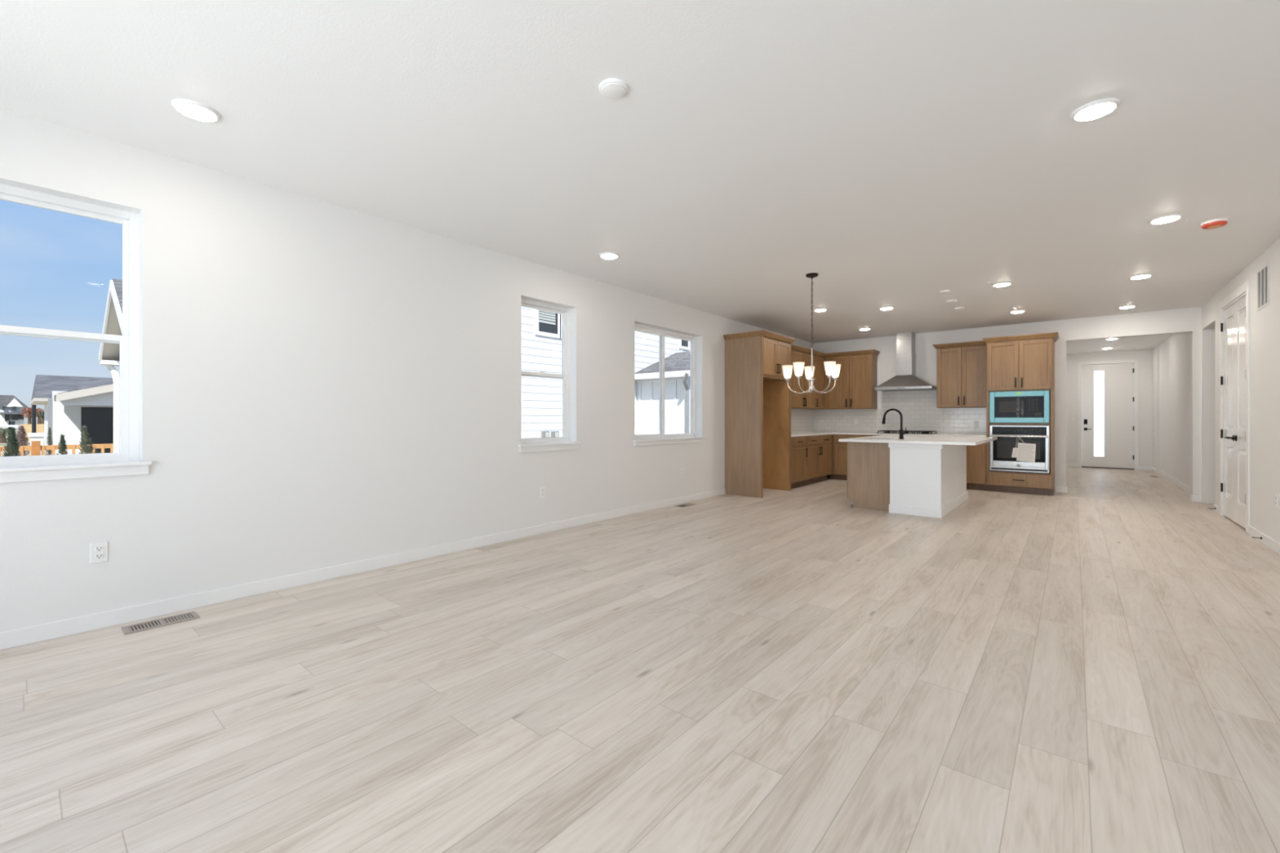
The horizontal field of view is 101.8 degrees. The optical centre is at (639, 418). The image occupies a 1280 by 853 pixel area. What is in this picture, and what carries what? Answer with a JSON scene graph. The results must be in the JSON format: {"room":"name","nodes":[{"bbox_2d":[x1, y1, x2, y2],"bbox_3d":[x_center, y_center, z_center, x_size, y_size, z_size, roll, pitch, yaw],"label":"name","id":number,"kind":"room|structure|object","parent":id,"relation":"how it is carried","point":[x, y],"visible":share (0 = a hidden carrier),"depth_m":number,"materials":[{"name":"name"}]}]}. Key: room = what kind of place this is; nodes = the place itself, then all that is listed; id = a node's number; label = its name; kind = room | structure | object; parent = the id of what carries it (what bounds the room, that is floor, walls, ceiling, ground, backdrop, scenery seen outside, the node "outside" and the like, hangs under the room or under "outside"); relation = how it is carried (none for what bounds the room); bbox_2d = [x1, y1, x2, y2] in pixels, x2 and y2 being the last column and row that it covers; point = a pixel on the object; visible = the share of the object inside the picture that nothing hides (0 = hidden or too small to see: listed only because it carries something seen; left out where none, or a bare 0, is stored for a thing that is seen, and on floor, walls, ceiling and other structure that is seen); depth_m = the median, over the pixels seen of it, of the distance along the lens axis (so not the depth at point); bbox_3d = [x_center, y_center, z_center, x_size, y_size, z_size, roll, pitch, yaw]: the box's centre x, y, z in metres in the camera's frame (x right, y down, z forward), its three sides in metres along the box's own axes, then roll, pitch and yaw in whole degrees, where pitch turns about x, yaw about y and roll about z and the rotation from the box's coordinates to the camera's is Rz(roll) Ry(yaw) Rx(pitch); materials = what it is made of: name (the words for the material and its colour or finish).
{"room":"empty living room","nodes":[
{"label":"empty living room","id":0,"kind":"room"},
{"bbox_2d":[0,108,813,632],"bbox_3d":[1.315,-0.203,8.250,0.200,2.745,18.550,0,0,40],"label":"wall","id":1,"kind":"structure","parent":0,"point":[322,384],"depth_m":3.70,"materials":[{"name":"white paint"}]},
{"bbox_2d":[0,183,151,483],"bbox_3d":[-3.417,-0.449,2.542,0.207,1.547,1.490,0,0,40],"label":"window","id":2,"kind":"structure","parent":1,"relation":"in","point":[126,462],"depth_m":2.99,"materials":[{"name":"white plastic"}]},
{"bbox_2d":[89,541,107,564],"bbox_3d":[-3.018,0.745,2.901,0.008,0.114,0.070,0,0,40],"label":"outlet","id":3,"kind":"object","parent":1,"relation":"attached to","point":[98,550],"visible":1,"depth_m":2.90,"materials":[{"name":"white plastic"}]},
{"bbox_2d":[94,545,103,551],"bbox_3d":[-3.016,0.724,2.900,0.003,0.029,0.034,0,0,40],"label":"socket","id":4,"kind":"object","parent":3,"relation":"attached to","point":[97,548],"depth_m":2.90,"materials":[{"name":"grey plastic"}]},
{"bbox_2d":[94,552,103,559],"bbox_3d":[-3.016,0.766,2.900,0.003,0.029,0.034,0,0,40],"label":"socket","id":5,"kind":"object","parent":3,"relation":"attached to","point":[97,555],"depth_m":2.90,"materials":[{"name":"white plastic"}]},
{"bbox_2d":[0,488,724,649],"bbox_3d":[-1.549,1.126,4.655,0.014,0.088,8.958,0,0,40],"label":"baseboard","id":6,"kind":"structure","parent":1,"relation":"attached to","point":[43,632],"depth_m":3.53,"materials":[{"name":"white wood"}]},
{"bbox_2d":[539,486,545,497],"bbox_3d":[-0.996,0.750,5.321,0.008,0.114,0.070,0,0,40],"label":"outlet","id":7,"kind":"object","parent":1,"relation":"attached to","point":[542,489],"visible":1,"depth_m":5.32,"materials":[{"name":"white plastic"}]},
{"bbox_2d":[518,298,580,452],"bbox_3d":[-0.987,-0.444,5.450,0.207,1.548,0.811,0,0,40],"label":"window","id":8,"kind":"structure","parent":1,"relation":"in","point":[528,445],"depth_m":5.65,"materials":[{"name":"white plastic"}]},
{"bbox_2d":[632,323,705,446],"bbox_3d":[0.367,-0.436,7.071,0.207,1.553,1.591,0,0,40],"label":"window","id":9,"kind":"structure","parent":1,"relation":"in","point":[661,438],"depth_m":7.08,"materials":[{"name":"white plastic"}]},
{"bbox_2d":[680,468,683,477],"bbox_3d":[0.580,0.750,7.208,0.008,0.114,0.070,0,0,40],"label":"outlet","id":10,"kind":"object","parent":1,"relation":"attached to","point":[681,469],"visible":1,"depth_m":7.20,"materials":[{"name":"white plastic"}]},
{"bbox_2d":[791,345,817,408],"bbox_3d":[2.900,-0.744,9.675,0.402,1.104,1.091,0,0,40],"label":"upper cabinet","id":11,"kind":"object","parent":1,"relation":"attached to","point":[806,400],"visible":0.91,"depth_m":9.53,"materials":[{"name":"brown wood"}]},
{"bbox_2d":[806,351,827,409],"bbox_3d":[3.517,-0.744,10.413,0.402,1.104,0.824,0,0,40],"label":"upper cabinet","id":12,"kind":"object","parent":1,"relation":"attached to","point":[819,357],"visible":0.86,"depth_m":10.20,"materials":[{"name":"brown wood"}]},
{"bbox_2d":[0,466,1279,852],"bbox_3d":[4.211,1.230,5.961,7.580,0.120,18.750,0,0,40],"label":"floor","id":13,"kind":"structure","parent":0,"point":[1093,667],"depth_m":2.16,"materials":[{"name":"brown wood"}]},
{"bbox_2d":[120,611,199,635],"bbox_3d":[-2.745,1.167,2.984,0.150,0.005,0.316,0,0,40],"label":"floor vent","id":14,"kind":"object","parent":13,"relation":"in","point":[139,627],"visible":1,"depth_m":2.98,"materials":[{"name":"beige metal"}]},
{"bbox_2d":[675,502,696,507],"bbox_3d":[0.615,1.167,7.030,0.140,0.005,0.320,0,0,40],"label":"floor vent","id":15,"kind":"object","parent":13,"relation":"in","point":[686,504],"visible":1,"depth_m":7.04,"materials":[{"name":"beige metal"}]},
{"bbox_2d":[723,330,795,497],"bbox_3d":[1.915,-0.065,8.277,0.682,2.470,1.144,0,0,40],"label":"surround","id":16,"kind":"object","parent":13,"relation":"on","point":[757,394],"visible":0.94,"depth_m":7.99,"materials":[{"name":"brown wood"}]},
{"bbox_2d":[791,435,807,488],"bbox_3d":[2.449,0.734,8.928,0.662,0.872,0.636,0,0,40],"label":"base cabinet","id":17,"kind":"object","parent":13,"relation":"on","point":[798,444],"visible":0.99,"depth_m":8.75,"materials":[{"name":"brown wood"}]},
{"bbox_2d":[801,434,831,485],"bbox_3d":[3.045,0.734,9.642,0.662,0.872,1.216,0,0,40],"label":"base cabinet","id":18,"kind":"object","parent":13,"relation":"on","point":[819,459],"visible":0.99,"depth_m":9.43,"materials":[{"name":"brown wood"}]},
{"bbox_2d":[830,434,873,479],"bbox_3d":[3.931,0.734,10.170,1.346,0.872,0.662,0,0,40],"label":"base cabinet","id":19,"kind":"object","parent":13,"relation":"on","point":[838,448],"visible":0.31,"depth_m":9.92,"materials":[{"name":"brown wood"}]},
{"bbox_2d":[791,431,986,436],"bbox_3d":[3.991,0.282,8.890,3.085,0.032,2.555,0,0,40],"label":"countertop","id":20,"kind":"structure","parent":19,"relation":"on","point":[802,433],"depth_m":9.20,"materials":[{"name":"stone"}]},
{"bbox_2d":[875,430,936,434],"bbox_3d":[4.830,0.242,9.432,0.920,0.048,0.510,0,0,40],"label":"cooktop","id":21,"kind":"object","parent":20,"relation":"in","point":[884,431],"visible":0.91,"depth_m":9.35,"materials":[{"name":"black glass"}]},
{"bbox_2d":[846,441,968,518],"bbox_3d":[3.735,0.734,7.248,1.181,0.872,1.996,0,0,40],"label":"kitchen island","id":22,"kind":"object","parent":13,"relation":"on","point":[925,480],"visible":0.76,"depth_m":6.48,"materials":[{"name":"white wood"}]},
{"bbox_2d":[838,435,997,445],"bbox_3d":[3.874,0.282,7.145,1.515,0.032,2.165,0,0,40],"label":"island countertop","id":23,"kind":"structure","parent":22,"relation":"on","point":[944,440],"depth_m":6.67,"materials":[{"name":"stone"}]},
{"bbox_2d":[881,408,906,439],"bbox_3d":[3.367,0.064,6.895,0.303,0.403,0.060,0,0,40],"label":"faucet","id":24,"kind":"object","parent":23,"relation":"on","point":[901,431],"visible":1,"depth_m":6.83,"materials":[{"name":"black metal"}]},
{"bbox_2d":[966,442,986,490],"bbox_3d":[5.491,0.734,8.866,0.752,0.872,0.662,0,0,40],"label":"base cabinet","id":25,"kind":"object","parent":13,"relation":"on","point":[975,455],"visible":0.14,"depth_m":8.50,"materials":[{"name":"brown wood"}]},
{"bbox_2d":[982,332,1058,495],"bbox_3d":[6.103,-0.065,8.344,0.952,2.470,0.680,0,0,40],"label":"oven tower","id":26,"kind":"object","parent":13,"relation":"on","point":[1022,362],"visible":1,"depth_m":8.12,"materials":[{"name":"brown wood"}]},
{"bbox_2d":[989,425,1048,473],"bbox_3d":[6.053,0.465,8.288,0.752,0.720,0.618,0,0,40],"label":"wall oven","id":27,"kind":"object","parent":26,"relation":"in","point":[1001,450],"visible":1,"depth_m":8.12,"materials":[{"name":"grey metal"}]},
{"bbox_2d":[1011,435,1018,457],"bbox_3d":[5.850,0.429,8.090,0.115,0.353,0.065,0,0,40],"label":"paper tag","id":28,"kind":"object","parent":27,"relation":"hanging from","point":[1015,450],"visible":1,"depth_m":8.12,"materials":[{"name":"white paper"}]},
{"bbox_2d":[1016,435,1035,462],"bbox_3d":[5.942,0.459,8.006,0.240,0.413,0.054,0,0,40],"label":"paper tag","id":29,"kind":"object","parent":27,"relation":"hanging from","point":[1025,451],"visible":1,"depth_m":8.02,"materials":[{"name":"white paper"}]},
{"bbox_2d":[989,390,1049,422],"bbox_3d":[6.061,-0.184,8.297,0.756,0.492,0.494,0,0,40],"label":"microwave","id":30,"kind":"object","parent":26,"relation":"in","point":[1015,406],"visible":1,"depth_m":8.10,"materials":[{"name":"grey"}]},
{"bbox_2d":[0,0,1279,354],"bbox_3d":[4.256,-1.691,5.859,7.780,0.268,19.650,0,0,40],"label":"ceiling","id":31,"kind":"structure","parent":0,"point":[899,154],"depth_m":2.85,"materials":[{"name":"white paint"}]},
{"bbox_2d":[171,98,221,122],"bbox_3d":[-2.264,-1.563,2.656,0.196,0.023,0.196,0,0,40],"label":"recessed light","id":32,"kind":"object","parent":31,"relation":"in","point":[193,109],"visible":1,"depth_m":2.63,"materials":[{"name":"white plastic"}]},
{"bbox_2d":[599,252,619,259],"bbox_3d":[-0.297,-1.563,5.010,0.196,0.023,0.196,0,0,40],"label":"recessed light","id":33,"kind":"object","parent":31,"relation":"in","point":[607,255],"visible":1,"depth_m":4.97,"materials":[{"name":"white plastic"}]},
{"bbox_2d":[782,272,840,393],"bbox_3d":[1.859,-0.927,5.673,0.619,1.296,0.617,0,0,40],"label":"chandelier","id":34,"kind":"object","parent":31,"relation":"hanging from","point":[832,369],"visible":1,"depth_m":5.67,"materials":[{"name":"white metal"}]},
{"bbox_2d":[813,308,827,311],"bbox_3d":[2.607,-1.563,7.504,0.196,0.023,0.196,0,0,40],"label":"recessed light","id":35,"kind":"object","parent":31,"relation":"in","point":[816,309],"visible":1,"depth_m":7.46,"materials":[{"name":"white plastic"}]},
{"bbox_2d":[858,328,871,330],"bbox_3d":[3.937,-1.563,9.103,0.196,0.023,0.196,0,0,40],"label":"recessed light","id":36,"kind":"object","parent":31,"relation":"in","point":[860,329],"visible":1,"depth_m":9.05,"materials":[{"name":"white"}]},
{"bbox_2d":[879,306,893,310],"bbox_3d":[3.504,-1.563,7.393,0.196,0.023,0.196,0,0,40],"label":"recessed light","id":37,"kind":"object","parent":31,"relation":"in","point":[882,308],"visible":1,"depth_m":7.35,"materials":[{"name":"white plastic"}]},
{"bbox_2d":[991,281,1012,287],"bbox_3d":[4.230,-1.563,6.077,0.196,0.023,0.196,0,0,40],"label":"recessed light","id":38,"kind":"object","parent":31,"relation":"in","point":[1005,283],"visible":1,"depth_m":6.04,"materials":[{"name":"white plastic"}]},
{"bbox_2d":[1008,310,1026,313],"bbox_3d":[5.529,-1.563,7.617,0.196,0.023,0.196,0,0,40],"label":"recessed light","id":39,"kind":"object","parent":31,"relation":"in","point":[1014,311],"visible":1,"depth_m":7.58,"materials":[{"name":"white plastic"}]},
{"bbox_2d":[1070,97,1120,121],"bbox_3d":[2.318,-1.563,2.650,0.196,0.023,0.196,0,0,40],"label":"recessed light","id":40,"kind":"object","parent":31,"relation":"in","point":[1096,109],"visible":1,"depth_m":2.62,"materials":[{"name":"white plastic"}]},
{"bbox_2d":[1117,305,1137,308],"bbox_3d":[6.832,-1.563,7.292,0.196,0.023,0.196,0,0,40],"label":"recessed light","id":41,"kind":"object","parent":31,"relation":"in","point":[1125,306],"visible":1,"depth_m":7.25,"materials":[{"name":"white plastic"}]},
{"bbox_2d":[1128,273,1153,279],"bbox_3d":[5.526,-1.563,5.739,0.196,0.023,0.196,0,0,40],"label":"recessed light","id":42,"kind":"object","parent":31,"relation":"in","point":[1146,275],"visible":1,"depth_m":5.70,"materials":[{"name":"white plastic"}]},
{"bbox_2d":[1148,213,1183,224],"bbox_3d":[4.132,-1.563,4.089,0.196,0.023,0.196,0,0,40],"label":"recessed light","id":43,"kind":"object","parent":31,"relation":"in","point":[1172,217],"visible":1,"depth_m":4.06,"materials":[{"name":"white plastic"}]},
{"bbox_2d":[1200,217,1228,229],"bbox_3d":[4.589,-1.554,4.155,0.148,0.043,0.148,0,0,40],"label":"smoke detector","id":44,"kind":"object","parent":31,"relation":"attached to","point":[1217,223],"visible":1,"depth_m":4.12,"materials":[{"name":"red plastic"}]},
{"bbox_2d":[813,306,1201,495],"bbox_3d":[5.801,-0.203,9.136,5.550,2.745,0.140,0,0,40],"label":"wall","id":45,"kind":"structure","parent":0,"point":[1187,320],"depth_m":8.26,"materials":[{"name":"white paint"}]},
{"bbox_2d":[823,349,879,409],"bbox_3d":[4.126,-0.744,10.179,0.973,1.104,0.402,0,0,40],"label":"upper cabinet","id":46,"kind":"object","parent":45,"relation":"attached to","point":[856,381],"visible":0.98,"depth_m":10.01,"materials":[{"name":"brown wood"}]},
{"bbox_2d":[853,417,857,423],"bbox_3d":[4.278,0.040,10.300,0.070,0.114,0.008,0,0,40],"label":"outlet","id":47,"kind":"object","parent":45,"relation":"attached to","point":[855,420],"visible":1,"depth_m":10.30,"materials":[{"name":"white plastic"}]},
{"bbox_2d":[791,389,986,434],"bbox_3d":[3.992,-0.132,8.890,3.088,0.796,2.556,0,0,40],"label":"wall","id":48,"kind":"structure","parent":45,"relation":"attached to","point":[919,411],"depth_m":9.80,"materials":[{"name":"tile"}]},
{"bbox_2d":[874,332,937,391],"bbox_3d":[4.857,-1.048,9.503,0.940,1.052,0.502,0,0,40],"label":"range hood","id":49,"kind":"object","parent":45,"relation":"attached to","point":[905,379],"visible":0.98,"depth_m":9.46,"materials":[{"name":"silver metal"}]},
{"bbox_2d":[932,340,986,408],"bbox_3d":[5.554,-0.744,8.986,0.810,1.104,0.402,0,0,40],"label":"upper cabinet","id":50,"kind":"object","parent":45,"relation":"attached to","point":[961,366],"visible":0.91,"depth_m":8.85,"materials":[{"name":"brown wood"}]},
{"bbox_2d":[973,420,978,427],"bbox_3d":[5.828,0.090,9.005,0.070,0.114,0.008,0,0,40],"label":"outlet","id":51,"kind":"object","parent":45,"relation":"attached to","point":[975,422],"visible":1,"depth_m":9.00,"materials":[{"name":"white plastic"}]},
{"bbox_2d":[1055,486,1067,493],"bbox_3d":[6.752,1.126,8.332,0.149,0.088,0.154,0,0,40],"label":"baseboard","id":52,"kind":"structure","parent":45,"relation":"attached to","point":[1058,489],"depth_m":8.27,"materials":[{"name":"white wood"}]},
{"bbox_2d":[1066,349,1152,466],"bbox_3d":[11.013,-0.203,12.326,1.700,2.745,0.140,0,0,40],"label":"wall","id":53,"kind":"structure","parent":0,"point":[1144,357],"depth_m":12.06,"materials":[{"name":"white paint"}]},
{"bbox_2d":[1077,359,1138,470],"bbox_3d":[11.023,-0.100,12.266,1.070,2.540,0.139,0,0,40],"label":"door","id":54,"kind":"structure","parent":53,"relation":"in","point":[1108,393],"depth_m":12.25,"materials":[{"name":"white wood"}]},
{"bbox_2d":[1066,462,1151,470],"bbox_3d":[10.941,1.126,12.285,1.641,0.088,0.014,0,0,40],"label":"baseboard","id":55,"kind":"structure","parent":53,"relation":"attached to","point":[1068,464],"depth_m":11.88,"materials":[{"name":"white"}]},
{"bbox_2d":[1152,345,1159,473],"bbox_3d":[11.363,-0.203,11.454,0.045,2.745,0.750,0,0,40],"label":"wall","id":56,"kind":"structure","parent":0,"point":[1156,349],"depth_m":11.21,"materials":[{"name":"white paint"}]},
{"bbox_2d":[1159,237,1279,543],"bbox_3d":[5.717,-0.203,4.574,0.170,2.745,18.550,0,0,40],"label":"wall","id":57,"kind":"structure","parent":0,"point":[1264,323],"depth_m":6.10,"materials":[{"name":"white paint"}]},
{"bbox_2d":[1151,466,1191,493],"bbox_3d":[9.787,1.126,9.578,0.059,0.088,5.650,0,0,40],"label":"baseboard","id":58,"kind":"structure","parent":57,"relation":"attached to","point":[1188,489],"depth_m":9.40,"materials":[{"name":"white"}]},
{"bbox_2d":[1189,493,1201,502],"bbox_3d":[7.888,1.126,7.383,0.099,0.088,0.154,0,0,40],"label":"baseboard","id":59,"kind":"object","parent":57,"relation":"attached to","point":[1192,498],"visible":1,"depth_m":7.33,"materials":[{"name":"white wood"}]},
{"bbox_2d":[1219,280,1249,533],"bbox_3d":[6.665,-0.070,5.775,0.194,2.680,1.366,0,0,40],"label":"door","id":60,"kind":"structure","parent":57,"relation":"in","point":[1234,318],"depth_m":5.76,"materials":[{"name":"white wood"}]},
{"bbox_2d":[1213,504,1279,554],"bbox_3d":[3.558,1.126,2.133,0.014,0.088,11.635,0,0,40],"label":"baseboard","id":61,"kind":"structure","parent":57,"relation":"attached to","point":[1268,541],"depth_m":4.87,"materials":[{"name":"white wood"}]},
{"bbox_2d":[1256,262,1269,311],"bbox_3d":[5.882,-1.240,4.911,0.008,0.390,0.390,0,0,40],"label":"air vent","id":62,"kind":"object","parent":57,"relation":"in","point":[1263,273],"visible":1,"depth_m":4.91,"materials":[{"name":"white metal"}]},
{"bbox_2d":[1275,493,1278,507],"bbox_3d":[5.607,0.720,4.581,0.008,0.114,0.070,0,0,40],"label":"outlet","id":63,"kind":"object","parent":57,"relation":"attached to","point":[1276,495],"visible":1,"depth_m":4.57,"materials":[{"name":"white plastic"}]},
{"label":"outside","id":64,"kind":"structure","parent":0,"visible":0},
{"bbox_2d":[0,422,47,456],"bbox_3d":[-99.768,1.845,83.345,380.000,0.150,320.000,0,0,40],"label":"ground","id":65,"kind":"structure","parent":64,"point":[16,430],"depth_m":35.90,"materials":[{"name":"beige concrete"}]},
{"bbox_2d":[0,426,8,443],"bbox_3d":[-46.508,1.134,37.892,0.904,1.272,0.858,0,0,40],"label":"tree","id":66,"kind":"object","parent":65,"relation":"on","point":[2,432],"visible":0.88,"depth_m":37.85,"materials":[{"name":"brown plant"}]},
{"bbox_2d":[2,421,19,430],"bbox_3d":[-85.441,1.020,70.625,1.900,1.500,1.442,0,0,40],"label":"parked car","id":67,"kind":"object","parent":65,"relation":"on","point":[11,424],"visible":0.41,"depth_m":70.27,"materials":[{"name":"white paint"}]},
{"bbox_2d":[3,427,22,456],"bbox_3d":[-13.106,0.970,10.845,0.491,1.600,0.491,0,0,40],"label":"shrub","id":68,"kind":"object","parent":65,"relation":"on","point":[11,439],"visible":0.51,"depth_m":10.81,"materials":[{"name":"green plant"}]},
{"bbox_2d":[0,395,28,427],"bbox_3d":[-118.203,-1.270,97.152,11.000,6.081,5.188,0,0,40],"label":"house","id":69,"kind":"structure","parent":65,"relation":"on","point":[11,406],"depth_m":95.21,"materials":[{"name":"white"}]},
{"bbox_2d":[13,425,30,456],"bbox_3d":[-26.006,1.011,21.894,0.677,1.518,0.670,0,0,40],"label":"shrub","id":70,"kind":"object","parent":65,"relation":"on","point":[21,437],"visible":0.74,"depth_m":21.84,"materials":[{"name":"brown plant"}]},
{"bbox_2d":[19,406,37,424],"bbox_3d":[-99.007,-0.145,84.287,2.083,3.829,2.099,0,0,40],"label":"tree","id":71,"kind":"object","parent":65,"relation":"on","point":[28,411],"visible":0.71,"depth_m":84.11,"materials":[{"name":"brown plant"}]},
{"bbox_2d":[19,423,44,441],"bbox_3d":[-47.021,1.090,40.499,0.100,1.361,1.706,0,0,40],"label":"privacy fence","id":72,"kind":"object","parent":65,"relation":"on","point":[39,428],"visible":0.21,"depth_m":40.28,"materials":[{"name":"beige wood"}]},
{"bbox_2d":[31,404,35,432],"bbox_3d":[-45.494,0.050,39.128,0.380,3.440,0.434,0,0,40],"label":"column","id":73,"kind":"structure","parent":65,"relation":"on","point":[33,406],"depth_m":39.00,"materials":[{"name":"black"}]},
{"bbox_2d":[27,432,45,455],"bbox_3d":[-22.120,1.144,19.067,0.400,1.253,0.419,0,0,40],"label":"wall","id":74,"kind":"structure","parent":65,"relation":"on","point":[33,436],"depth_m":18.96,"materials":[{"name":"white paint"}]},
{"bbox_2d":[35,407,44,424],"bbox_3d":[-90.727,0.034,78.577,1.525,3.472,1.556,0,0,40],"label":"tree","id":75,"kind":"object","parent":65,"relation":"on","point":[37,409],"visible":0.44,"depth_m":78.42,"materials":[{"name":"brown plant"}]},
{"bbox_2d":[37,411,44,423],"bbox_3d":[-71.630,0.421,62.426,0.946,2.697,0.932,0,0,40],"label":"tree","id":76,"kind":"object","parent":65,"relation":"on","point":[40,414],"visible":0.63,"depth_m":62.27,"materials":[{"name":"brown plant"}]},
{"bbox_2d":[44,426,53,454],"bbox_3d":[-20.262,1.024,17.851,0.293,1.493,0.293,0,0,-11],"label":"shrub","id":77,"kind":"object","parent":65,"relation":"on","point":[49,437],"visible":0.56,"depth_m":17.83,"materials":[{"name":"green plant"}]},
{"bbox_2d":[0,440,113,456],"bbox_3d":[-18.034,1.219,15.847,0.160,1.102,7.200,0,0,40],"label":"fence","id":78,"kind":"object","parent":65,"relation":"on","point":[35,448],"visible":0.16,"depth_m":15.78,"materials":[{"name":"orange wood"}]},
{"bbox_2d":[56,434,68,454],"bbox_3d":[-13.386,1.057,12.054,0.366,1.426,0.362,0,0,40],"label":"shrub","id":79,"kind":"object","parent":65,"relation":"on","point":[63,447],"visible":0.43,"depth_m":12.03,"materials":[{"name":"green plant"}]},
{"bbox_2d":[30,374,113,454],"bbox_3d":[-24.837,-0.674,29.189,16.450,4.888,12.020,0,0,40],"label":"house","id":80,"kind":"structure","parent":65,"relation":"on","point":[70,403],"depth_m":22.57,"materials":[{"name":"white paint"}]},
{"bbox_2d":[78,426,94,453],"bbox_3d":[-13.104,0.959,12.396,0.485,1.623,0.464,0,0,40],"label":"shrub","id":81,"kind":"object","parent":65,"relation":"on","point":[85,439],"visible":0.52,"depth_m":12.30,"materials":[{"name":"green plant"}]},
{"bbox_2d":[98,278,689,453],"bbox_3d":[-0.675,-2.030,16.833,7.980,7.600,23.030,0,0,40],"label":"house","id":82,"kind":"structure","parent":65,"relation":"on","point":[541,331],"depth_m":12.10,"materials":[{"name":"white"}]},
{"bbox_2d":[538,310,555,324],"bbox_3d":[-2.126,-2.605,11.930,0.008,0.835,0.488,0,0,40],"label":"blind","id":83,"kind":"object","parent":82,"relation":"hanging from","point":[545,317],"depth_m":11.92,"materials":[{"name":"grey plastic"}]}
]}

